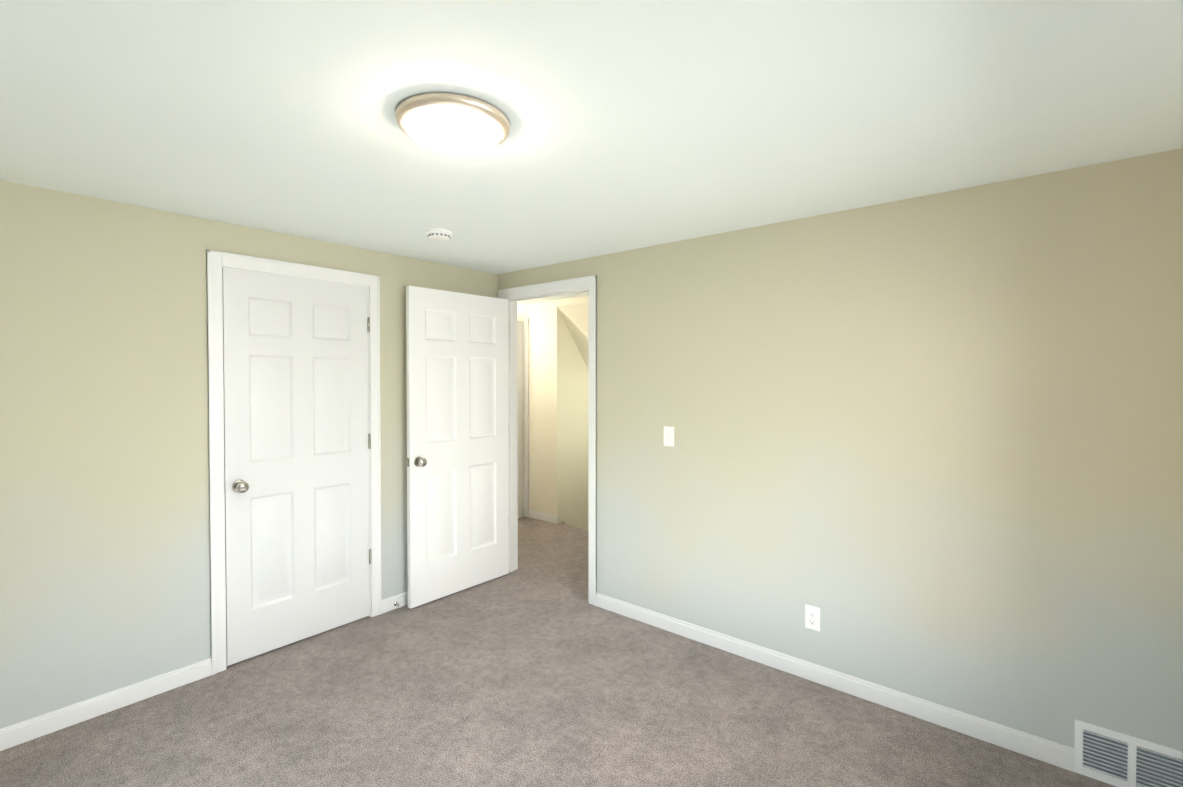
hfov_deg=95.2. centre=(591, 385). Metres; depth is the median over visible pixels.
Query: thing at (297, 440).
closet door
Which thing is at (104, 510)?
wall
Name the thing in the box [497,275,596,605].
door frame
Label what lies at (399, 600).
baseboard
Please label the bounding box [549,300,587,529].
wall
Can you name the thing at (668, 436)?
light switch
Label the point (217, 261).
door frame
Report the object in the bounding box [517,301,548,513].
wall
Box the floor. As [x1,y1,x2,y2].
[0,516,1115,786]
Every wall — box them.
[0,180,496,728]
[497,148,1182,751]
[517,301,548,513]
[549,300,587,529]
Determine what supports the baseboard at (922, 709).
attached to the wall at (927, 448)
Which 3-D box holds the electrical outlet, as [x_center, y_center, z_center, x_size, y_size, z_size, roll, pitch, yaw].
[1.090,1.145,2.666,0.070,0.115,0.008,1,1,40]
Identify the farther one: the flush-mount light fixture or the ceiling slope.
the ceiling slope
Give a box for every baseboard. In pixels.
[0,658,211,750]
[381,591,407,613]
[528,509,557,523]
[596,593,1073,771]
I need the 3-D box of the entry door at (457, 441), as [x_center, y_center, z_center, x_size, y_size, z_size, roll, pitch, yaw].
[-0.905,0.391,3.779,0.165,2.070,0.831,1,1,41]
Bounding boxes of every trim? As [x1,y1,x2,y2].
[508,288,587,572]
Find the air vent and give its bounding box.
[1074,720,1182,786]
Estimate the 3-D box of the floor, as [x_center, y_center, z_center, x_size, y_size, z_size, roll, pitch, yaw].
[-0.866,1.503,2.822,6.100,0.100,4.870,1,1,40]
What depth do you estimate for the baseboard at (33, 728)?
2.39 m
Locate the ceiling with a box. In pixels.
[0,0,1182,304]
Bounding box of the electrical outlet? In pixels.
[805,604,819,631]
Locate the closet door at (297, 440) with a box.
[222,268,370,665]
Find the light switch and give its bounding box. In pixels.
[664,426,673,446]
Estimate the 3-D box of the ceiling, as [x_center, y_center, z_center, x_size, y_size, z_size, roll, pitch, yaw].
[-0.872,-0.883,2.777,6.100,0.100,4.850,1,1,40]
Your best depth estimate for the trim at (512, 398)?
4.14 m
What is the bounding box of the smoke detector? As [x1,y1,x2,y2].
[426,228,451,240]
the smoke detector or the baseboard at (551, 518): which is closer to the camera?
the smoke detector
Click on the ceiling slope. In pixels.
(574, 312)
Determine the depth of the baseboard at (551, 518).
5.64 m
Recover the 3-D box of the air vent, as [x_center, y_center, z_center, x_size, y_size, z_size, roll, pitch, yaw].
[1.953,1.368,1.953,0.310,0.197,0.012,1,1,40]
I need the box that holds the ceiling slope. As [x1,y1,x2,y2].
[557,296,587,366]
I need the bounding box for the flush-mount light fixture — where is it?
[395,93,509,155]
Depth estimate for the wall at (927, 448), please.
2.35 m
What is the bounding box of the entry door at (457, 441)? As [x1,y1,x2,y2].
[406,286,508,608]
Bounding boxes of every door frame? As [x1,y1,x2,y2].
[206,250,381,674]
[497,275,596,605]
[517,320,523,517]

